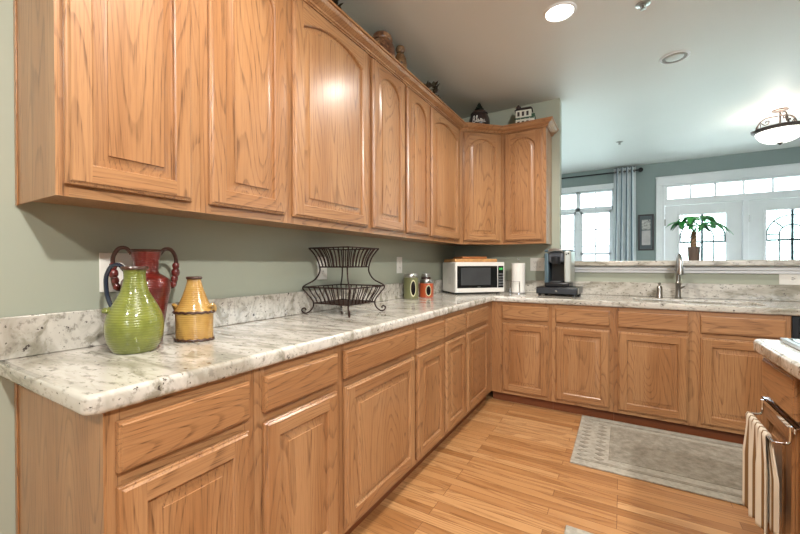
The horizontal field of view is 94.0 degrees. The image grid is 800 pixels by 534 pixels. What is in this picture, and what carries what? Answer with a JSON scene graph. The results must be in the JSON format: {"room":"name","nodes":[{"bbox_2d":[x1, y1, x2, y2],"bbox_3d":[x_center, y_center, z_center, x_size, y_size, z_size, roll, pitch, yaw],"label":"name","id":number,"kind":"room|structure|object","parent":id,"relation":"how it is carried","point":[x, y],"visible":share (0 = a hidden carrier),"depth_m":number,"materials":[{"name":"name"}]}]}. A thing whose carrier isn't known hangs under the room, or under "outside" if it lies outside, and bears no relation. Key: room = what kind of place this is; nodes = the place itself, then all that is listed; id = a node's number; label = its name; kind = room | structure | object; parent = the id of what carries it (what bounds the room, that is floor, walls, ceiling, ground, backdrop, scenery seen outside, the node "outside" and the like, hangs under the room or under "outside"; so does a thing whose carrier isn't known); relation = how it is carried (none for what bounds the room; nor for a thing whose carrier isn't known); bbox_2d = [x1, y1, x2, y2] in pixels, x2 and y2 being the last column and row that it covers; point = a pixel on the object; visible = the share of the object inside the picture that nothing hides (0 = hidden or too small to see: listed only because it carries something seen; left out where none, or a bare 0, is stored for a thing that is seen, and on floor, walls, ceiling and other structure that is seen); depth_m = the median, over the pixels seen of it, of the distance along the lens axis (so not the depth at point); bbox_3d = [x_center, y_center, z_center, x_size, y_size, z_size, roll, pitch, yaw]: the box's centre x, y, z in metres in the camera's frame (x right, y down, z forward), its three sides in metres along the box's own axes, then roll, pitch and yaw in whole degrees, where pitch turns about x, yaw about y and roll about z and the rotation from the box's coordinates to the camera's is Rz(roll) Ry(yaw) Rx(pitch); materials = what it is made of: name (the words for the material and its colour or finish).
{"room":"kitchen","nodes":[
{"label":"kitchen","id":0,"kind":"room"},
{"bbox_2d":[0,0,454,533],"bbox_3d":[-1.131,-0.191,1.304,0.120,2.778,6.809,0,0,31],"label":"wall","id":1,"kind":"structure","parent":0,"point":[49,253],"depth_m":1.34,"materials":[{"name":"green paint"}]},
{"bbox_2d":[13,0,199,214],"bbox_3d":[-0.924,-0.714,1.208,0.326,1.056,0.394,0,0,31],"label":"upper cabinet","id":2,"kind":"object","parent":1,"relation":"attached to","point":[107,102],"visible":1,"depth_m":1.08,"materials":[{"name":"brown wood"}]},
{"bbox_2d":[303,0,558,136],"bbox_3d":[0.065,-1.267,2.391,0.685,0.060,3.654,0,1,43],"label":"crown molding","id":3,"kind":"structure","parent":2,"relation":"attached to","point":[327,9],"depth_m":2.45,"materials":[{"name":"brown wood"}]},
{"bbox_2d":[99,253,132,291],"bbox_3d":[-1.022,0.019,1.357,0.014,0.140,0.118,0,0,31],"label":"light switch","id":4,"kind":"object","parent":1,"relation":"attached to","point":[125,259],"visible":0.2,"depth_m":1.33,"materials":[{"name":"white plastic"}]},
{"bbox_2d":[156,0,286,223],"bbox_3d":[-0.722,-0.719,1.548,0.326,1.052,0.395,0,0,31],"label":"upper cabinet","id":5,"kind":"object","parent":1,"relation":"attached to","point":[243,80],"visible":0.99,"depth_m":1.44,"materials":[{"name":"brown wood"}]},
{"bbox_2d":[0,279,443,360],"bbox_3d":[-0.283,0.198,2.590,0.019,0.126,3.490,0,0,31],"label":"backsplash","id":6,"kind":"structure","parent":1,"relation":"attached to","point":[35,334],"depth_m":1.30,"materials":[{"name":"stone"}]},
{"bbox_2d":[247,0,368,232],"bbox_3d":[-0.463,-0.723,1.983,0.326,1.052,0.616,0,0,31],"label":"upper cabinet","id":7,"kind":"object","parent":1,"relation":"attached to","point":[327,72],"visible":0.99,"depth_m":1.83,"materials":[{"name":"brown wood"}]},
{"bbox_2d":[332,0,342,8],"bbox_3d":[-0.370,-1.369,2.027,0.137,0.228,0.429,0,0,31],"label":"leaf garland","id":8,"kind":"object","parent":7,"relation":"on","point":[334,1],"visible":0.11,"depth_m":2.03},
{"bbox_2d":[317,257,326,279],"bbox_3d":[-0.475,0.007,2.280,0.009,0.140,0.085,0,0,31],"label":"wall outlet","id":9,"kind":"object","parent":1,"relation":"attached to","point":[323,274],"visible":0.68,"depth_m":2.28,"materials":[{"name":"white plastic"}]},
{"bbox_2d":[335,55,404,236],"bbox_3d":[-0.199,-0.727,2.426,0.326,1.052,0.412,0,0,31],"label":"upper cabinet","id":10,"kind":"object","parent":1,"relation":"attached to","point":[386,115],"visible":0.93,"depth_m":2.30,"materials":[{"name":"brown wood"}]},
{"bbox_2d":[372,30,395,57],"bbox_3d":[-0.120,-1.412,2.492,0.180,0.321,0.180,0,0,31],"label":"ginger jar","id":11,"kind":"object","parent":10,"relation":"on","point":[383,38],"visible":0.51,"depth_m":2.43,"materials":[{"name":"brown ceramic"}]},
{"bbox_2d":[397,257,401,272],"bbox_3d":[-0.003,-0.016,3.072,0.009,0.135,0.085,0,0,31],"label":"light switch","id":12,"kind":"object","parent":1,"relation":"attached to","point":[399,259],"visible":1,"depth_m":3.07,"materials":[{"name":"white plastic"}]},
{"bbox_2d":[373,85,429,239],"bbox_3d":[0.002,-0.730,2.764,0.326,1.052,0.373,0,0,31],"label":"upper cabinet","id":13,"kind":"object","parent":1,"relation":"attached to","point":[416,110],"visible":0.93,"depth_m":2.65,"materials":[{"name":"brown wood"}]},
{"bbox_2d":[396,45,406,67],"bbox_3d":[0.002,-1.418,2.667,0.094,0.327,0.094,0,0,31],"label":"figurine","id":14,"kind":"object","parent":13,"relation":"on","point":[400,49],"visible":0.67,"depth_m":2.64,"materials":[{"name":"brown wood"}]},
{"bbox_2d":[401,106,459,243],"bbox_3d":[0.264,-0.734,3.204,0.326,1.052,0.649,0,0,31],"label":"upper cabinet","id":15,"kind":"object","parent":1,"relation":"attached to","point":[444,136],"visible":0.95,"depth_m":3.06,"materials":[{"name":"brown wood"}]},
{"bbox_2d":[423,81,444,102],"bbox_3d":[0.271,-1.424,3.151,0.126,0.320,0.433,0,0,31],"label":"leaf garland","id":16,"kind":"object","parent":15,"relation":"on","point":[428,84],"visible":0.31,"depth_m":3.15},
{"bbox_2d":[433,131,509,245],"bbox_3d":[0.705,-0.738,3.673,0.607,1.052,0.607,0,0,31],"label":"upper cabinet","id":17,"kind":"object","parent":1,"relation":"attached to","point":[480,153],"visible":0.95,"depth_m":3.44,"materials":[{"name":"brown wood"}]},
{"bbox_2d":[469,103,489,123],"bbox_3d":[0.761,-1.423,3.584,0.201,0.318,0.204,0,0,31],"label":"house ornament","id":18,"kind":"object","parent":17,"relation":"on","point":[479,115],"visible":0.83,"depth_m":3.51,"materials":[{"name":"ceramic"}]},
{"bbox_2d":[421,273,430,278],"bbox_3d":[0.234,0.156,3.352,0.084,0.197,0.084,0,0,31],"label":"lid","id":19,"kind":"object","parent":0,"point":[424,275],"visible":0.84,"depth_m":3.32,"materials":[{"name":"silver metal"}]},
{"bbox_2d":[350,391,761,533],"bbox_3d":[1.183,1.213,1.853,7.900,0.050,10.100,0,0,31],"label":"floor","id":20,"kind":"structure","parent":0,"point":[507,468],"depth_m":1.95,"materials":[{"name":"brown wood"}]},
{"bbox_2d":[14,370,253,533],"bbox_3d":[-0.801,0.759,1.145,0.606,0.875,0.400,0,0,31],"label":"base cabinet","id":21,"kind":"object","parent":20,"relation":"on","point":[181,462],"visible":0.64,"depth_m":0.97,"materials":[{"name":"brown wood"}]},
{"bbox_2d":[254,346,338,533],"bbox_3d":[-0.595,0.756,1.490,0.606,0.875,0.403,0,0,31],"label":"base cabinet","id":22,"kind":"object","parent":20,"relation":"on","point":[296,399],"visible":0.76,"depth_m":1.30,"materials":[{"name":"brown wood"}]},
{"bbox_2d":[338,325,414,533],"bbox_3d":[-0.333,0.753,1.931,0.606,0.875,0.620,0,0,31],"label":"base cabinet","id":23,"kind":"object","parent":20,"relation":"on","point":[376,373],"visible":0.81,"depth_m":1.71,"materials":[{"name":"brown wood"}]},
{"bbox_2d":[403,316,443,480],"bbox_3d":[-0.073,0.749,2.367,0.606,0.875,0.418,0,0,31],"label":"base cabinet","id":24,"kind":"object","parent":20,"relation":"on","point":[428,354],"visible":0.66,"depth_m":2.19,"materials":[{"name":"brown wood"}]},
{"bbox_2d":[436,309,465,447],"bbox_3d":[0.133,0.746,2.713,0.606,0.875,0.386,0,0,31],"label":"base cabinet","id":25,"kind":"object","parent":20,"relation":"on","point":[454,340],"visible":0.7,"depth_m":2.53,"materials":[{"name":"brown wood"}]},
{"bbox_2d":[458,302,490,425],"bbox_3d":[0.399,0.742,3.160,0.606,0.875,0.652,0,0,31],"label":"base cabinet","id":26,"kind":"object","parent":20,"relation":"on","point":[477,331],"visible":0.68,"depth_m":2.94,"materials":[{"name":"brown wood"}]},
{"bbox_2d":[491,301,552,408],"bbox_3d":[1.167,0.738,3.409,0.503,0.875,0.606,0,0,31],"label":"base cabinet","id":27,"kind":"object","parent":20,"relation":"on","point":[521,333],"visible":0.89,"depth_m":3.15,"materials":[{"name":"brown wood"}]},
{"bbox_2d":[564,525,592,533],"bbox_3d":[0.781,1.185,1.295,0.460,0.013,0.690,0,0,31],"label":"kitchen rug","id":28,"kind":"object","parent":20,"relation":"on","point":[568,529],"visible":1,"depth_m":1.66,"materials":[{"name":"beige fabric"}]},
{"bbox_2d":[552,304,613,419],"bbox_3d":[1.571,0.739,3.169,0.435,0.875,0.606,0,0,31],"label":"base cabinet","id":29,"kind":"object","parent":20,"relation":"on","point":[582,336],"visible":0.94,"depth_m":2.91,"materials":[{"name":"brown wood"}]},
{"bbox_2d":[570,415,743,505],"bbox_3d":[1.780,1.176,2.278,1.270,0.014,0.810,0,0,31],"label":"kitchen rug","id":30,"kind":"object","parent":20,"relation":"on","point":[708,467],"visible":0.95,"depth_m":2.29,"materials":[{"name":"grey fabric"}]},
{"bbox_2d":[614,307,790,443],"bbox_3d":[2.170,0.740,2.812,0.959,0.875,0.606,0,0,31],"label":"base cabinet","id":31,"kind":"object","parent":20,"relation":"on","point":[698,373],"visible":0.84,"depth_m":2.58,"materials":[{"name":"brown wood"}]},
{"bbox_2d":[762,357,799,533],"bbox_3d":[1.332,0.758,0.556,0.844,0.875,1.430,0,0,31],"label":"kitchen island","id":32,"kind":"object","parent":20,"relation":"on","point":[780,386],"visible":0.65,"depth_m":1.17,"materials":[{"name":"brown wood"}]},
{"bbox_2d":[753,339,799,379],"bbox_3d":[1.345,0.295,0.539,0.925,0.047,1.460,0,0,31],"label":"island countertop","id":33,"kind":"structure","parent":32,"relation":"on","point":[787,357],"depth_m":1.19,"materials":[{"name":"stone"}]},
{"bbox_2d":[780,338,799,349],"bbox_3d":[1.377,0.261,0.875,0.500,0.016,0.780,0,0,31],"label":"cooktop","id":34,"kind":"object","parent":33,"relation":"in","point":[795,343],"visible":1,"depth_m":1.27,"materials":[{"name":"metal"}]},
{"bbox_2d":[753,396,799,445],"bbox_3d":[1.227,0.504,1.228,0.069,0.066,0.310,0,0,31],"label":"towel bar","id":35,"kind":"object","parent":32,"relation":"attached to","point":[792,425],"visible":0.95,"depth_m":1.18,"materials":[{"name":"silver metal"}]},
{"bbox_2d":[742,411,778,533],"bbox_3d":[1.196,0.693,1.245,0.035,0.335,0.261,0,0,31],"label":"dish towel","id":36,"kind":"object","parent":35,"relation":"hanging from","point":[760,480],"visible":1,"depth_m":1.20,"materials":[{"name":"beige fabric"}]},
{"bbox_2d":[791,316,799,338],"bbox_3d":[2.844,0.742,2.399,0.610,0.872,0.582,0,0,31],"label":"dishwasher","id":37,"kind":"object","parent":20,"relation":"on","point":[795,320],"visible":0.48,"depth_m":2.31,"materials":[{"name":"black plastic"}]},
{"bbox_2d":[338,0,799,173],"bbox_3d":[1.176,-1.615,1.833,7.900,0.050,10.100,0,0,31],"label":"ceiling","id":38,"kind":"structure","parent":0,"point":[608,77],"depth_m":2.95,"materials":[{"name":"paint"}]},
{"bbox_2d":[543,1,576,22],"bbox_3d":[0.997,-1.588,2.330,0.196,0.008,0.196,0,0,31],"label":"recessed light","id":39,"kind":"object","parent":38,"relation":"in","point":[560,11],"visible":1,"depth_m":2.32,"materials":[{"name":"white glass"}]},
{"bbox_2d":[635,0,650,10],"bbox_3d":[1.472,-1.576,2.261,0.080,0.034,0.080,0,0,31],"label":"sprinkler","id":40,"kind":"object","parent":38,"relation":"attached to","point":[643,4],"visible":1,"depth_m":2.25,"materials":[{"name":"silver metal"}]},
{"bbox_2d":[659,50,690,63],"bbox_3d":[2.093,-1.591,2.841,0.196,0.016,0.196,0,0,31],"label":"recessed light","id":41,"kind":"object","parent":38,"relation":"in","point":[676,56],"visible":1,"depth_m":2.83,"materials":[{"name":"white paint"}]},
{"bbox_2d":[750,107,799,144],"bbox_3d":[3.893,-1.431,3.819,0.442,0.360,0.452,0,0,31],"label":"ceiling light","id":42,"kind":"object","parent":38,"relation":"attached to","point":[779,133],"visible":1,"depth_m":3.76,"materials":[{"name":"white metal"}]},
{"bbox_2d":[455,98,794,301],"bbox_3d":[2.521,-0.213,3.022,4.400,2.778,0.120,0,0,31],"label":"wall","id":43,"kind":"structure","parent":0,"point":[508,254],"depth_m":3.57,"materials":[{"name":"green paint"}]},
{"bbox_2d":[502,127,551,244],"bbox_3d":[1.205,-0.738,3.538,0.390,1.052,0.326,0,0,31],"label":"upper cabinet","id":44,"kind":"object","parent":43,"relation":"attached to","point":[527,154],"visible":1,"depth_m":3.40,"materials":[{"name":"brown wood"}]},
{"bbox_2d":[514,105,535,122],"bbox_3d":[1.182,-1.402,3.519,0.185,0.275,0.120,0,0,23],"label":"house ornament","id":45,"kind":"object","parent":44,"relation":"on","point":[523,114],"visible":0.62,"depth_m":3.48,"materials":[{"name":"white ceramic"}]},
{"bbox_2d":[530,258,543,270],"bbox_3d":[1.344,-0.025,3.649,0.135,0.128,0.009,0,0,31],"label":"wall outlet","id":46,"kind":"object","parent":43,"relation":"attached to","point":[536,264],"visible":0.94,"depth_m":3.65,"materials":[{"name":"white plastic"}]},
{"bbox_2d":[504,280,799,301],"bbox_3d":[2.066,0.191,3.213,3.378,0.118,0.019,0,0,31],"label":"backsplash","id":47,"kind":"structure","parent":43,"relation":"attached to","point":[691,290],"depth_m":3.02,"materials":[{"name":"stone"}]},
{"bbox_2d":[575,266,799,273],"bbox_3d":[2.943,0.023,2.682,3.326,0.059,0.036,0,0,31],"label":"trim","id":48,"kind":"structure","parent":43,"relation":"attached to","point":[591,269],"depth_m":3.00,"materials":[{"name":"white paint"}]},
{"bbox_2d":[575,260,799,265],"bbox_3d":[3.028,-0.031,2.775,3.376,0.043,0.390,0,0,31],"label":"bar","id":49,"kind":"object","parent":43,"relation":"on","point":[686,262],"visible":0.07,"depth_m":2.94,"materials":[{"name":"stone"}]},
{"bbox_2d":[667,215,733,259],"bbox_3d":[2.415,-0.234,3.032,0.428,0.362,0.338,0,0,31],"label":"potted plant","id":50,"kind":"object","parent":49,"relation":"on","point":[693,251],"visible":1,"depth_m":3.02,"materials":[{"name":"green plant"}]},
{"bbox_2d":[779,274,799,284],"bbox_3d":[2.864,0.092,2.745,0.106,0.075,0.009,0,0,31],"label":"wall outlet","id":51,"kind":"object","parent":43,"relation":"attached to","point":[784,279],"visible":1,"depth_m":2.74,"materials":[{"name":"white plastic"}]},
{"bbox_2d":[790,276,795,281],"bbox_3d":[2.879,0.087,2.733,0.032,0.044,0.002,0,0,31],"label":"receptacle","id":52,"kind":"object","parent":51,"relation":"attached to","point":[792,278],"depth_m":2.73,"materials":[{"name":"white plastic"}]},
{"bbox_2d":[562,147,799,260],"bbox_3d":[3.721,-0.238,6.114,7.900,2.778,0.140,0,0,31],"label":"wall","id":53,"kind":"structure","parent":0,"point":[646,179],"depth_m":5.81,"materials":[{"name":"blue paint"}]},
{"bbox_2d":[561,189,613,260],"bbox_3d":[2.809,-0.381,6.644,1.730,1.820,0.080,0,0,31],"label":"window","id":54,"kind":"structure","parent":53,"relation":"in","point":[578,212],"depth_m":6.42,"materials":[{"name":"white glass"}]},
{"bbox_2d":[561,183,613,193],"bbox_3d":[2.761,-0.365,6.574,1.980,2.030,0.050,0,0,31],"label":"trim","id":55,"kind":"structure","parent":53,"relation":"attached to","point":[610,185],"depth_m":6.31,"materials":[{"name":"white paint"}]},
{"bbox_2d":[562,167,642,178],"bbox_3d":[2.862,-1.527,6.459,2.266,0.086,0.124,0,0,31],"label":"curtain rod","id":56,"kind":"object","parent":53,"relation":"attached to","point":[640,169],"visible":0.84,"depth_m":6.15,"materials":[{"name":"black metal"}]},
{"bbox_2d":[612,166,635,260],"bbox_3d":[3.599,-0.235,6.001,0.368,2.715,0.087,0,0,31],"label":"curtain","id":57,"kind":"object","parent":56,"relation":"hanging from","point":[624,199],"visible":0.66,"depth_m":5.98,"materials":[{"name":"blue fabric"}]},
{"bbox_2d":[638,214,653,250],"bbox_3d":[3.898,-0.548,5.911,0.210,0.570,0.021,0,0,31],"label":"picture frame","id":58,"kind":"object","parent":53,"relation":"attached to","point":[646,221],"visible":1,"depth_m":5.91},
{"bbox_2d":[642,230,649,244],"bbox_3d":[3.900,-0.463,5.909,0.115,0.230,0.002,0,0,31],"label":"print","id":59,"kind":"object","parent":58,"relation":"attached to","point":[645,233],"depth_m":5.91},
{"bbox_2d":[642,220,650,229],"bbox_3d":[3.899,-0.671,5.908,0.115,0.155,0.002,0,0,31],"label":"print","id":60,"kind":"object","parent":58,"relation":"on","point":[646,224],"depth_m":5.91},
{"bbox_2d":[664,201,741,260],"bbox_3d":[4.524,0.098,5.601,0.911,2.090,0.077,0,0,31],"label":"door","id":61,"kind":"structure","parent":53,"relation":"in","point":[732,210],"depth_m":5.54,"materials":[{"name":"white paint"}]},
{"bbox_2d":[656,163,799,260],"bbox_3d":[4.940,-0.062,5.367,1.960,2.430,0.120,0,0,31],"label":"trim","id":62,"kind":"structure","parent":53,"relation":"attached to","point":[744,197],"depth_m":5.34,"materials":[{"name":"white paint"}]},
{"bbox_2d":[749,197,799,259],"bbox_3d":[5.358,0.099,5.104,0.904,2.090,0.077,0,0,31],"label":"door","id":63,"kind":"structure","parent":53,"relation":"in","point":[758,234],"depth_m":5.22,"materials":[{"name":"white paint"}]},
{"label":"outside","id":64,"kind":"structure","parent":0,"visible":0},
{"bbox_3d":[11.869,1.376,17.170,34.000,0.050,27.050,0,0,31],"label":"ground","id":65,"kind":"structure","parent":64,"visible":0},
{"bbox_2d":[680,213,799,259],"bbox_3d":[9.286,-0.113,10.042,3.160,3.056,3.013,0,0,31],"label":"tree","id":66,"kind":"object","parent":65,"relation":"on","point":[783,244],"visible":0.22,"depth_m":9.62,"materials":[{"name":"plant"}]},
{"bbox_3d":[3.244,0.741,2.186,0.290,0.874,0.580,0,0,31],"label":"base cabinet","id":67,"kind":"object","parent":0,"visible":0},
{"bbox_2d":[0,291,799,415],"bbox_3d":[1.169,0.287,1.726,3.398,0.047,3.493,0,0,31],"label":"countertop","id":68,"kind":"structure","parent":67,"relation":"on","point":[93,380],"depth_m":1.25,"materials":[{"name":"white stone"}]},
{"bbox_2d":[101,263,163,354],"bbox_3d":[-0.866,0.129,1.214,0.168,0.287,0.162,0,0,31],"label":"pitcher","id":69,"kind":"object","parent":68,"relation":"on","point":[134,322],"visible":1,"depth_m":1.17,"materials":[{"name":"green ceramic"}]},
{"bbox_2d":[109,246,179,340],"bbox_3d":[-0.919,0.099,1.352,0.175,0.347,0.154,0,0,-9],"label":"urn","id":70,"kind":"object","parent":68,"relation":"on","point":[160,286],"visible":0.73,"depth_m":1.32,"materials":[{"name":"red ceramic"}]},
{"bbox_2d":[172,276,216,342],"bbox_3d":[-0.763,0.153,1.384,0.161,0.236,0.105,0,0,-1],"label":"bottle","id":71,"kind":"object","parent":68,"relation":"on","point":[194,313],"visible":1,"depth_m":1.35,"materials":[{"name":"yellow ceramic"}]},
{"bbox_2d":[301,246,385,317],"bbox_3d":[-0.320,0.076,2.162,0.349,0.375,0.349,0,0,31],"label":"wire basket","id":72,"kind":"object","parent":68,"relation":"on","point":[341,302],"visible":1,"depth_m":2.12,"materials":[{"name":"black metal"}]},
{"bbox_2d":[319,300,367,304],"bbox_3d":[-0.320,0.206,2.163,0.248,0.002,0.248,0,0,31],"label":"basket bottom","id":73,"kind":"object","parent":72,"relation":"on","point":[331,302],"depth_m":2.10,"materials":[{"name":"black metal"}]},
{"bbox_2d":[404,273,417,298],"bbox_3d":[0.090,0.155,3.059,0.122,0.204,0.122,0,0,31],"label":"canister","id":74,"kind":"object","parent":68,"relation":"on","point":[410,279],"visible":1,"depth_m":3.01,"materials":[{"name":"green ceramic"}]},
{"bbox_2d":[419,279,433,297],"bbox_3d":[0.224,0.181,3.172,0.122,0.150,0.122,0,0,31],"label":"canister","id":75,"kind":"object","parent":68,"relation":"on","point":[426,286],"visible":1,"depth_m":3.12,"materials":[{"name":"orange ceramic"}]},
{"bbox_2d":[443,262,503,293],"bbox_3d":[0.708,0.102,3.634,0.501,0.298,0.336,0,0,-14],"label":"microwave","id":76,"kind":"object","parent":68,"relation":"on","point":[458,277],"visible":0.97,"depth_m":3.48,"materials":[{"name":"white plastic"}]},
{"bbox_2d":[444,259,496,261],"bbox_3d":[0.682,-0.062,3.634,0.430,0.030,0.280,0,0,-14],"label":"cutting board","id":77,"kind":"object","parent":76,"relation":"on","point":[445,260],"visible":0.89,"depth_m":3.50,"materials":[{"name":"brown wood"}]},
{"bbox_2d":[453,257,486,258],"bbox_3d":[0.679,-0.089,3.632,0.260,0.022,0.200,0,0,-17],"label":"cutting board","id":78,"kind":"object","parent":77,"relation":"on","point":[453,257],"visible":0.9,"depth_m":3.54,"materials":[{"name":"brown wood"}]},
{"bbox_2d":[510,258,525,293],"bbox_3d":[1.130,0.082,3.563,0.150,0.338,0.150,0,0,31],"label":"paper towel holder","id":79,"kind":"object","parent":68,"relation":"on","point":[519,292],"visible":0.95,"depth_m":3.51,"materials":[{"name":"silver metal"}]},
{"bbox_2d":[511,263,524,291],"bbox_3d":[1.130,0.101,3.563,0.124,0.275,0.124,0,0,31],"label":"paper towel roll","id":80,"kind":"object","parent":79,"relation":"on","point":[517,269],"visible":0.94,"depth_m":3.51,"materials":[{"name":"white paper"}]},
{"bbox_2d":[536,285,582,296],"bbox_3d":[1.423,0.213,3.325,0.340,0.078,0.311,0,0,34],"label":"pod drawer","id":81,"kind":"object","parent":68,"relation":"on","point":[573,290],"visible":0.98,"depth_m":3.21,"materials":[{"name":"black plastic"}]},
{"bbox_2d":[544,248,574,286],"bbox_3d":[1.421,0.004,3.335,0.230,0.338,0.222,0,0,34],"label":"coffee maker","id":82,"kind":"object","parent":81,"relation":"on","point":[559,264],"visible":1,"depth_m":3.28,"materials":[{"name":"black plastic"}]},
{"bbox_2d":[656,282,662,297],"bbox_3d":[2.116,0.189,3.039,0.048,0.125,0.080,0,0,31],"label":"soap dispenser","id":83,"kind":"object","parent":68,"relation":"on","point":[659,290],"visible":1,"depth_m":3.04,"materials":[{"name":"silver metal"}]},
{"bbox_2d":[674,254,684,298],"bbox_3d":[2.195,0.073,2.920,0.066,0.358,0.198,0,0,31],"label":"faucet","id":84,"kind":"object","parent":68,"relation":"on","point":[679,262],"visible":1,"depth_m":2.97,"materials":[{"name":"silver metal"}]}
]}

